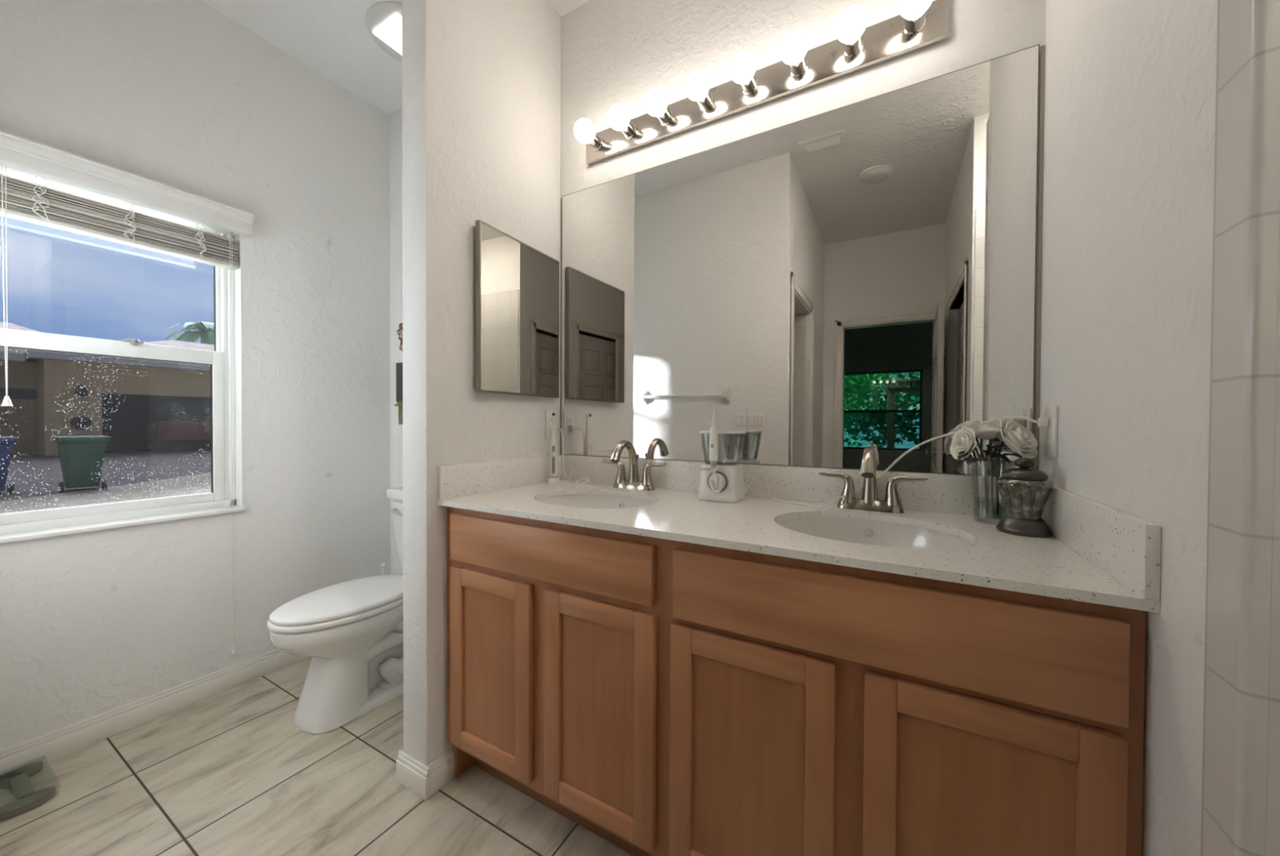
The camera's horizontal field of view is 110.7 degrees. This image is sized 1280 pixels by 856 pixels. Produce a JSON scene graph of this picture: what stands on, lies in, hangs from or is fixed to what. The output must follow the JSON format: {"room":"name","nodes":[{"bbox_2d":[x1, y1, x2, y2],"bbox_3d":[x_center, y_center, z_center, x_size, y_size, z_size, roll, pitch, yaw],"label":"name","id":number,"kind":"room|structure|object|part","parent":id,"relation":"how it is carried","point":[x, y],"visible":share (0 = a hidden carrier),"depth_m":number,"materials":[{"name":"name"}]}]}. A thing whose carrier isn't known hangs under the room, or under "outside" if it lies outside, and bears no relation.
{"room":"bathroom","nodes":[
{"label":"bathroom","id":0,"kind":"room"},
{"bbox_2d":[164,320,213,344],"bbox_3d":[-27.945,-2.869,28.461,3.840,7.539,3.737,0,1,-13],"label":"palm tree","id":1,"kind":"object","parent":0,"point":[205,331],"visible":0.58,"depth_m":27.59,"materials":[{"name":"green plant"}]},
{"bbox_2d":[0,0,391,750],"bbox_3d":[-1.891,-0.317,1.879,0.173,2.890,1.580,1,1,30],"label":"wall","id":2,"kind":"structure","parent":0,"point":[181,95],"depth_m":1.92,"materials":[{"name":"paint"}]},
{"bbox_2d":[0,170,235,533],"bbox_3d":[-2.034,-0.260,1.681,0.116,1.220,0.735,1,1,30],"label":"window","id":3,"kind":"structure","parent":2,"relation":"in","point":[219,359],"depth_m":1.80,"materials":[{"name":"white plastic"}]},
{"bbox_3d":[-2.037,-0.582,1.680,0.028,0.564,0.663,1,1,30],"label":"sash","id":4,"kind":"part","parent":3,"relation":"part of","materials":[{"name":"white plastic"}]},
{"bbox_3d":[-2.012,-0.006,1.672,0.028,0.652,0.663,1,1,30],"label":"sash","id":5,"kind":"part","parent":3,"relation":"part of","materials":[{"name":"white plastic"}]},
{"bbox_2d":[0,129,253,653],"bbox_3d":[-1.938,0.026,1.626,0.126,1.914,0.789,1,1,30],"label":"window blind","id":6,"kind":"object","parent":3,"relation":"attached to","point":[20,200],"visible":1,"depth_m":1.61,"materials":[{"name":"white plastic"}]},
{"bbox_3d":[-2.041,-0.471,1.421,0.034,0.758,0.012,1,1,30],"label":"lift cord","id":7,"kind":"part","parent":6,"relation":"part of","materials":[{"name":"white fabric"}]},
{"bbox_3d":[-2.018,-0.768,1.486,0.028,0.158,0.036,1,1,30],"label":"ladder cord","id":8,"kind":"part","parent":6,"relation":"part of","materials":[{"name":"white fabric"}]},
{"bbox_3d":[-1.960,-0.702,1.637,0.055,0.014,0.721,1,1,30],"label":"rail","id":9,"kind":"part","parent":6,"relation":"part of","materials":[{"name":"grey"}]},
{"bbox_3d":[-1.915,-0.769,1.655,0.029,0.158,0.027,0,1,-4],"label":"ladder cord","id":10,"kind":"part","parent":6,"relation":"part of","materials":[{"name":"white fabric"}]},
{"bbox_3d":[-1.815,-0.771,1.829,0.028,0.158,0.030,0,1,-25],"label":"ladder cord","id":11,"kind":"part","parent":6,"relation":"part of","materials":[{"name":"white fabric"}]},
{"bbox_3d":[-1.774,0.033,1.920,0.034,1.850,0.012,1,1,30],"label":"lift cord","id":12,"kind":"part","parent":6,"relation":"part of","materials":[{"name":"white fabric"}]},
{"bbox_2d":[0,505,245,543],"bbox_3d":[-1.960,0.359,1.643,0.090,0.019,0.751,1,1,30],"label":"window sill","id":13,"kind":"structure","parent":2,"relation":"attached to","point":[73,529],"depth_m":1.62,"materials":[{"name":"white wood"}]},
{"bbox_2d":[0,648,309,774],"bbox_3d":[-1.786,1.082,1.902,0.014,0.092,1.460,1,1,30],"label":"baseboard","id":14,"kind":"structure","parent":2,"relation":"attached to","point":[55,744],"depth_m":1.68,"materials":[{"name":"white paint"}]},
{"bbox_2d":[0,656,633,855],"bbox_3d":[-0.612,1.213,0.296,4.047,0.120,3.490,1,1,30],"label":"floor","id":15,"kind":"structure","parent":0,"point":[231,771],"depth_m":1.36,"materials":[{"name":"tile"}]},
{"bbox_2d":[0,760,56,820],"bbox_3d":[-1.954,1.117,1.317,0.259,0.028,0.248,1,1,30],"label":"bathroom scale","id":16,"kind":"object","parent":15,"relation":"on","point":[27,798],"visible":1,"depth_m":1.35,"materials":[{"name":"clear glass"}]},
{"bbox_2d":[266,486,403,733],"bbox_3d":[-1.137,0.715,1.915,0.432,0.832,0.764,1,1,30],"label":"toilet","id":17,"kind":"object","parent":15,"relation":"on","point":[352,630],"visible":0.62,"depth_m":1.71,"materials":[{"name":"white ceramic"}]},
{"bbox_3d":[-1.197,0.717,1.809,0.382,0.022,0.521,1,1,30],"label":"seat","id":18,"kind":"part","parent":17,"relation":"part of","materials":[{"name":"white plastic"}]},
{"bbox_3d":[-1.194,0.690,1.814,0.370,0.028,0.521,1,1,30],"label":"lid","id":19,"kind":"part","parent":17,"relation":"part of","materials":[{"name":"white plastic"}]},
{"bbox_3d":[-1.001,0.322,2.147,0.432,0.050,0.220,1,1,30],"label":"tank lid","id":20,"kind":"part","parent":17,"relation":"part of","materials":[{"name":"white ceramic"}]},
{"bbox_3d":[-1.158,0.402,2.112,0.091,0.034,0.031,1,1,30],"label":"flush lever","id":21,"kind":"part","parent":17,"relation":"part of","materials":[{"name":"silver metal"}]},
{"bbox_3d":[-1.001,0.533,2.151,0.404,0.372,0.189,1,1,30],"label":"tank","id":22,"kind":"part","parent":17,"relation":"part of","materials":[{"name":"white ceramic"}]},
{"bbox_2d":[380,563,385,574],"bbox_3d":[-1.281,0.902,2.210,0.110,0.450,0.110,1,1,30],"label":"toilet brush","id":23,"kind":"object","parent":15,"relation":"on","point":[382,565],"visible":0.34,"depth_m":2.20,"materials":[{"name":"white plastic"}]},
{"bbox_2d":[447,506,1146,855],"bbox_3d":[0.193,0.697,1.273,1.562,0.897,0.583,1,1,30],"label":"vanity cabinet","id":24,"kind":"object","parent":15,"relation":"on","point":[660,696],"visible":0.99,"depth_m":0.89,"materials":[{"name":"brown wood"}]},
{"bbox_3d":[-0.445,0.712,1.318,0.234,0.458,0.011,1,1,30],"label":"door panel","id":25,"kind":"part","parent":24,"relation":"part of","materials":[{"name":"brown wood"}]},
{"bbox_3d":[-0.447,0.712,1.314,0.332,0.556,0.020,1,1,30],"label":"door","id":26,"kind":"part","parent":24,"relation":"part of","materials":[{"name":"brown wood"}]},
{"bbox_3d":[-0.279,0.343,1.214,0.716,0.142,0.020,1,1,30],"label":"false drawer","id":27,"kind":"part","parent":24,"relation":"part of","materials":[{"name":"brown wood"}]},
{"bbox_3d":[-0.108,0.715,1.126,0.236,0.458,0.011,1,1,30],"label":"door panel","id":28,"kind":"part","parent":24,"relation":"part of","materials":[{"name":"brown wood"}]},
{"bbox_3d":[-0.110,0.715,1.122,0.334,0.556,0.020,1,1,30],"label":"door","id":29,"kind":"part","parent":24,"relation":"part of","materials":[{"name":"brown wood"}]},
{"bbox_3d":[0.225,0.723,0.936,0.247,0.450,0.011,1,1,30],"label":"door panel","id":30,"kind":"part","parent":24,"relation":"part of","materials":[{"name":"brown wood"}]},
{"bbox_3d":[0.222,0.723,0.933,0.345,0.548,0.020,1,1,30],"label":"door","id":31,"kind":"part","parent":24,"relation":"part of","materials":[{"name":"brown wood"}]},
{"bbox_2d":[437,454,1161,613],"bbox_3d":[0.191,0.186,1.263,1.570,0.123,0.596,1,1,30],"label":"countertop","id":32,"kind":"structure","parent":24,"relation":"on","point":[1095,552],"depth_m":1.07,"materials":[{"name":"stone"}]},
{"bbox_2d":[546,412,609,484],"bbox_3d":[-0.255,0.081,1.762,0.278,0.285,0.100,1,1,23],"label":"electric toothbrush","id":33,"kind":"object","parent":32,"relation":"on","point":[553,478],"visible":1,"depth_m":1.77,"materials":[{"name":"white plastic"}]},
{"bbox_3d":[-0.348,0.114,1.777,0.030,0.164,0.030,1,1,30],"label":"handle","id":34,"kind":"part","parent":33,"relation":"part of","materials":[{"name":"white plastic"}]},
{"bbox_3d":[-0.238,0.112,1.775,0.255,0.223,0.047,1,1,30],"label":"charger cord","id":35,"kind":"part","parent":33,"relation":"part of","materials":[{"name":"white plastic"}]},
{"bbox_2d":[536,493,654,508],"bbox_3d":[-0.147,0.322,1.442,0.458,0.154,0.363,1,1,30],"label":"sink","id":36,"kind":"object","parent":32,"relation":"in","point":[579,500],"visible":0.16,"depth_m":1.60,"materials":[{"name":"white ceramic"}]},
{"bbox_2d":[602,440,666,490],"bbox_3d":[-0.034,0.134,1.644,0.206,0.183,0.207,0,1,-18],"label":"faucet","id":37,"kind":"object","parent":32,"relation":"on","point":[633,482],"visible":1,"depth_m":1.62,"materials":[{"name":"silver metal"}]},
{"bbox_3d":[-0.097,0.165,1.695,0.104,0.087,0.048,1,1,30],"label":"handle","id":38,"kind":"part","parent":37,"relation":"part of","materials":[{"name":"silver metal"}]},
{"bbox_3d":[-0.054,0.124,1.597,0.046,0.163,0.174,1,1,30],"label":"spout","id":39,"kind":"part","parent":37,"relation":"part of","materials":[{"name":"silver metal"}]},
{"bbox_3d":[0.052,0.167,1.610,0.104,0.087,0.048,1,1,30],"label":"handle","id":40,"kind":"part","parent":37,"relation":"part of","materials":[{"name":"silver metal"}]},
{"bbox_2d":[817,446,927,513],"bbox_3d":[0.647,0.142,1.257,0.206,0.183,0.207,0,1,-18],"label":"faucet","id":41,"kind":"object","parent":32,"relation":"on","point":[868,501],"visible":1,"depth_m":1.24,"materials":[{"name":"grey metal"}]},
{"bbox_3d":[0.583,0.173,1.308,0.104,0.087,0.048,1,1,30],"label":"handle","id":42,"kind":"part","parent":41,"relation":"part of","materials":[{"name":"silver metal"}]},
{"bbox_3d":[0.626,0.132,1.209,0.046,0.163,0.174,1,1,30],"label":"spout","id":43,"kind":"part","parent":41,"relation":"part of","materials":[{"name":"silver metal"}]},
{"bbox_3d":[0.733,0.175,1.222,0.104,0.087,0.048,1,1,30],"label":"handle","id":44,"kind":"part","parent":41,"relation":"part of","materials":[{"name":"silver metal"}]},
{"bbox_2d":[697,404,1048,506],"bbox_3d":[0.593,0.083,1.278,0.863,0.302,0.158,1,1,25],"label":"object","id":45,"kind":"object","parent":32,"relation":"on","point":[723,482],"visible":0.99,"depth_m":1.37,"materials":[{"name":"white plastic"}]},
{"bbox_3d":[0.268,0.013,1.434,0.138,0.008,0.110,1,1,30],"label":"lid","id":46,"kind":"part","parent":45,"relation":"part of","materials":[{"name":"white plastic"}]},
{"bbox_2d":[777,516,973,548],"bbox_3d":[0.540,0.330,1.056,0.458,0.154,0.380,1,1,30],"label":"sink","id":47,"kind":"object","parent":32,"relation":"in","point":[860,531],"visible":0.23,"depth_m":1.20,"materials":[{"name":"white ceramic"}]},
{"bbox_2d":[970,458,1015,524],"bbox_3d":[0.884,0.158,1.111,0.091,0.154,0.091,1,1,30],"label":"flower vase","id":48,"kind":"object","parent":32,"relation":"on","point":[975,465],"visible":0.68,"depth_m":1.11,"materials":[{"name":"clear glass"}]},
{"bbox_2d":[950,427,987,513],"bbox_3d":[0.833,0.107,1.131,0.074,0.216,0.089,0,1,-10],"label":"rose","id":49,"kind":"object","parent":48,"relation":"in","point":[963,442],"visible":1,"depth_m":1.12,"materials":[{"name":"white plant"}]},
{"bbox_3d":[0.858,0.128,1.122,0.040,0.176,0.013,1,1,32],"label":"stem","id":50,"kind":"part","parent":49,"relation":"part of","materials":[{"name":"grey"}]},
{"bbox_2d":[960,419,988,512],"bbox_3d":[0.862,0.097,1.157,0.069,0.236,0.062,0,1,17],"label":"rose","id":51,"kind":"object","parent":48,"relation":"in","point":[974,425],"visible":0.34,"depth_m":1.13,"materials":[{"name":"white plant"}]},
{"bbox_3d":[0.873,0.114,1.134,0.010,0.203,0.037,0,1,-38],"label":"stem","id":52,"kind":"part","parent":51,"relation":"part of","materials":[{"name":"grey"}]},
{"bbox_2d":[974,426,1010,513],"bbox_3d":[0.890,0.106,1.126,0.078,0.219,0.078,1,1,30],"label":"rose","id":53,"kind":"object","parent":48,"relation":"in","point":[985,433],"visible":0.96,"depth_m":1.11,"materials":[{"name":"white plant"}]},
{"bbox_3d":[0.890,0.121,1.122,0.010,0.191,0.017,0,1,2],"label":"stem","id":54,"kind":"part","parent":53,"relation":"part of","materials":[{"name":"grey"}]},
{"bbox_2d":[994,416,1037,514],"bbox_3d":[0.924,0.094,1.082,0.083,0.245,0.109,1,1,30],"label":"rose","id":55,"kind":"object","parent":48,"relation":"in","point":[1019,438],"visible":0.98,"depth_m":1.07,"materials":[{"name":"white plant"}]},
{"bbox_3d":[0.902,0.124,1.105,0.025,0.185,0.020,0,1,-24],"label":"stem","id":56,"kind":"part","parent":55,"relation":"part of","materials":[{"name":"grey"}]},
{"bbox_2d":[995,457,1053,537],"bbox_3d":[0.872,0.152,1.005,0.096,0.170,0.099,1,1,30],"label":"lidded jar","id":57,"kind":"object","parent":32,"relation":"on","point":[1025,491],"visible":1,"depth_m":0.98,"materials":[{"name":"grey metal"}]},
{"bbox_3d":[0.873,0.103,1.004,0.081,0.022,0.081,1,1,30],"label":"lid","id":58,"kind":"part","parent":57,"relation":"part of","materials":[{"name":"grey metal"}]},
{"bbox_3d":[0.397,0.356,0.830,0.731,0.154,0.020,1,1,30],"label":"false drawer","id":59,"kind":"part","parent":24,"relation":"part of","materials":[{"name":"brown wood"}]},
{"bbox_3d":[0.567,0.727,0.742,0.244,0.450,0.011,1,1,30],"label":"door panel","id":60,"kind":"part","parent":24,"relation":"part of","materials":[{"name":"brown wood"}]},
{"bbox_3d":[0.564,0.727,0.738,0.342,0.548,0.020,1,1,30],"label":"door","id":61,"kind":"part","parent":24,"relation":"part of","materials":[{"name":"brown wood"}]},
{"bbox_2d":[201,0,590,115],"bbox_3d":[-0.598,-1.796,0.260,4.047,0.120,3.490,1,1,30],"label":"ceiling","id":62,"kind":"structure","parent":0,"point":[332,37],"depth_m":1.99,"materials":[{"name":"paint"}]},
{"bbox_2d":[365,0,402,62],"bbox_3d":[-1.037,-1.742,1.989,0.336,0.036,0.336,1,1,30],"label":"recessed light","id":63,"kind":"object","parent":62,"relation":"in","point":[384,20],"visible":0.38,"depth_m":1.90,"materials":[{"name":"grey"}]},
{"bbox_2d":[402,0,560,765],"bbox_3d":[-0.552,-0.308,1.661,0.124,2.890,0.634,1,1,30],"label":"wall","id":64,"kind":"structure","parent":0,"point":[482,78],"depth_m":1.43,"materials":[{"name":"paint"}]},
{"bbox_2d":[395,746,454,799],"bbox_3d":[-0.562,1.091,1.672,0.152,0.092,0.648,1,1,30],"label":"baseboard","id":65,"kind":"structure","parent":64,"relation":"attached to","point":[424,780],"depth_m":1.39,"materials":[{"name":"white paint"}]},
{"bbox_2d":[472,219,559,397],"bbox_3d":[-0.448,-0.411,1.675,0.040,0.572,0.431,1,1,30],"label":"medicine cabinet","id":66,"kind":"object","parent":64,"relation":"attached to","point":[516,285],"visible":1,"depth_m":1.62,"materials":[{"name":"grey metal"}]},
{"bbox_2d":[545,409,557,439],"bbox_3d":[-0.369,-0.015,1.853,0.008,0.120,0.074,1,1,30],"label":"outlet","id":67,"kind":"object","parent":64,"relation":"attached to","point":[548,417],"visible":0.73,"depth_m":1.84,"materials":[{"name":"white plastic"}]},
{"bbox_2d":[549,416,555,432],"bbox_3d":[-0.367,-0.015,1.852,0.003,0.068,0.033,1,1,30],"label":"receptacle","id":68,"kind":"object","parent":67,"relation":"attached to","point":[550,417],"depth_m":1.84,"materials":[{"name":"grey plastic"}]},
{"bbox_2d":[389,0,1045,574],"bbox_3d":[-0.201,-0.310,1.906,3.138,2.890,0.140,1,1,30],"label":"wall","id":69,"kind":"structure","parent":0,"point":[613,52],"depth_m":1.59,"materials":[{"name":"paint"}]},
{"bbox_2d":[394,323,403,424],"bbox_3d":[-1.271,-0.311,2.416,0.211,0.590,0.055,1,1,30],"label":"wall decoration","id":70,"kind":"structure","parent":69,"relation":"attached to","point":[398,365],"depth_m":2.44,"materials":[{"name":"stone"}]},
{"bbox_2d":[573,0,949,164],"bbox_3d":[0.282,-1.126,1.455,1.219,0.106,0.150,1,1,30],"label":"vanity light","id":71,"kind":"object","parent":69,"relation":"attached to","point":[920,24],"visible":1,"depth_m":1.39,"materials":[{"name":"silver metal"}]},
{"bbox_2d":[573,118,603,151],"bbox_3d":[-0.201,-1.139,1.717,0.081,0.081,0.128,1,1,30],"label":"bulb","id":72,"kind":"object","parent":71,"relation":"attached to","point":[584,129],"depth_m":1.69,"materials":[{"name":"white glass"}]},
{"bbox_2d":[607,103,636,138],"bbox_3d":[-0.067,-1.138,1.641,0.081,0.081,0.128,1,1,30],"label":"bulb","id":73,"kind":"object","parent":71,"relation":"attached to","point":[618,116],"depth_m":1.61,"materials":[{"name":"white glass"}]},
{"bbox_2d":[644,88,673,125],"bbox_3d":[0.067,-1.136,1.564,0.081,0.081,0.128,1,1,30],"label":"bulb","id":74,"kind":"object","parent":71,"relation":"attached to","point":[655,101],"depth_m":1.53,"materials":[{"name":"white glass"}]},
{"bbox_2d":[684,70,713,111],"bbox_3d":[0.201,-1.135,1.488,0.081,0.081,0.128,1,1,30],"label":"bulb","id":75,"kind":"object","parent":71,"relation":"attached to","point":[697,83],"depth_m":1.46,"materials":[{"name":"white glass"}]},
{"bbox_2d":[729,50,758,95],"bbox_3d":[0.335,-1.133,1.412,0.081,0.081,0.128,1,1,30],"label":"bulb","id":76,"kind":"object","parent":71,"relation":"attached to","point":[743,73],"depth_m":1.38,"materials":[{"name":"white glass"}]},
{"bbox_2d":[779,29,808,77],"bbox_3d":[0.469,-1.132,1.335,0.081,0.081,0.128,1,1,30],"label":"bulb","id":77,"kind":"object","parent":71,"relation":"attached to","point":[793,51],"depth_m":1.31,"materials":[{"name":"white glass"}]},
{"bbox_2d":[835,4,867,57],"bbox_3d":[0.604,-1.130,1.259,0.081,0.081,0.128,1,1,30],"label":"bulb","id":78,"kind":"object","parent":71,"relation":"attached to","point":[851,33],"depth_m":1.24,"materials":[{"name":"white glass"}]},
{"bbox_2d":[897,0,932,35],"bbox_3d":[0.738,-1.129,1.183,0.081,0.081,0.128,1,1,30],"label":"bulb","id":79,"kind":"object","parent":71,"relation":"attached to","point":[915,18],"depth_m":1.21,"materials":[{"name":"white glass"}]},
{"bbox_2d":[560,454,1003,515],"bbox_3d":[0.335,0.176,1.515,1.539,0.106,0.015,1,1,30],"label":"backsplash","id":80,"kind":"structure","parent":69,"relation":"attached to","point":[941,492],"depth_m":1.40,"materials":[{"name":"stone"}]},
{"bbox_2d":[560,44,1045,476],"bbox_3d":[0.341,-0.430,1.513,1.570,1.103,0.005,1,1,30],"label":"wall mirror","id":81,"kind":"object","parent":69,"relation":"attached to","point":[838,283],"visible":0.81,"depth_m":1.37,"materials":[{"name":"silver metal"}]},
{"bbox_2d":[1039,0,1279,855],"bbox_3d":[0.987,-0.284,0.206,0.849,2.890,1.638,1,1,30],"label":"wall","id":82,"kind":"structure","parent":0,"point":[1131,85],"depth_m":0.65,"materials":[{"name":"paint"}]},
{"bbox_2d":[1044,404,1057,457],"bbox_3d":[0.962,0.008,1.036,0.008,0.120,0.074,1,1,30],"label":"outlet","id":83,"kind":"object","parent":82,"relation":"attached to","point":[1051,411],"visible":1,"depth_m":1.02,"materials":[{"name":"white plastic"}]},
{"bbox_2d":[1046,416,1052,445],"bbox_3d":[0.960,0.008,1.037,0.003,0.068,0.033,1,1,30],"label":"receptacle","id":84,"kind":"object","parent":83,"relation":"attached to","point":[1049,429],"depth_m":1.03,"materials":[{"name":"grey plastic"}]},
{"bbox_2d":[1200,0,1279,855],"bbox_3d":[0.653,-0.028,0.481,0.018,2.370,0.064,1,1,30],"label":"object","id":85,"kind":"structure","parent":82,"relation":"attached to","point":[1246,175],"depth_m":0.47,"materials":[{"name":"tile"}]},
{"label":"outside","id":86,"kind":"structure","parent":0,"visible":0},
{"bbox_2d":[0,448,211,501],"bbox_3d":[-31.415,1.029,19.614,48.500,0.100,80.000,1,1,30],"label":"driveway","id":87,"kind":"structure","parent":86,"point":[32,475],"depth_m":12.19,"materials":[{"name":"concrete"}]},
{"bbox_2d":[0,435,17,493],"bbox_3d":[-11.916,0.688,8.023,0.750,1.040,0.660,1,1,30],"label":"wheelie bin","id":88,"kind":"object","parent":87,"relation":"on","point":[6,442],"visible":1,"depth_m":8.08,"materials":[{"name":"blue plastic"}]},
{"bbox_3d":[-11.914,0.208,8.017,0.750,0.080,0.660,1,1,30],"label":"lid","id":89,"kind":"part","parent":88,"relation":"part of","materials":[{"name":"blue plastic"}]},
{"bbox_2d":[52,435,110,492],"bbox_3d":[-10.925,0.685,8.653,0.750,1.040,0.660,1,1,35],"label":"wheelie bin","id":90,"kind":"object","parent":87,"relation":"on","point":[81,457],"visible":1,"depth_m":8.50,"materials":[{"name":"teal plastic"}]},
{"bbox_3d":[-10.923,0.205,8.647,0.750,0.080,0.660,1,1,35],"label":"lid","id":91,"kind":"part","parent":90,"relation":"part of","materials":[{"name":"teal plastic"}]},
{"bbox_2d":[0,321,213,455],"bbox_3d":[-26.680,-1.674,17.467,9.000,5.400,25.600,1,1,30],"label":"neighbor house","id":92,"kind":"structure","parent":87,"relation":"on","point":[51,393],"depth_m":17.78,"materials":[{"name":"beige paint"}]},
{"bbox_2d":[75,384,88,395],"bbox_3d":[-21.944,-1.476,17.361,0.320,0.450,0.320,1,1,30],"label":"sconce","id":93,"kind":"object","parent":92,"relation":"attached to","point":[80,389],"depth_m":17.31,"materials":[{"name":"grey plastic"}]},
{"bbox_2d":[145,412,211,452],"bbox_3d":[-20.232,0.176,19.682,1.550,1.695,2.300,1,1,30],"label":"car","id":94,"kind":"object","parent":87,"relation":"on","point":[167,425],"visible":0.76,"depth_m":19.08,"materials":[{"name":"red paint"}]},
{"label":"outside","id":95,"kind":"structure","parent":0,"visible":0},
{"bbox_2d":[0,472,211,513],"bbox_3d":[-27.113,1.078,17.165,58.400,0.100,80.000,1,1,30],"label":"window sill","id":96,"kind":"structure","parent":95,"point":[202,482],"depth_m":8.11,"materials":[{"name":"concrete"}]}
]}

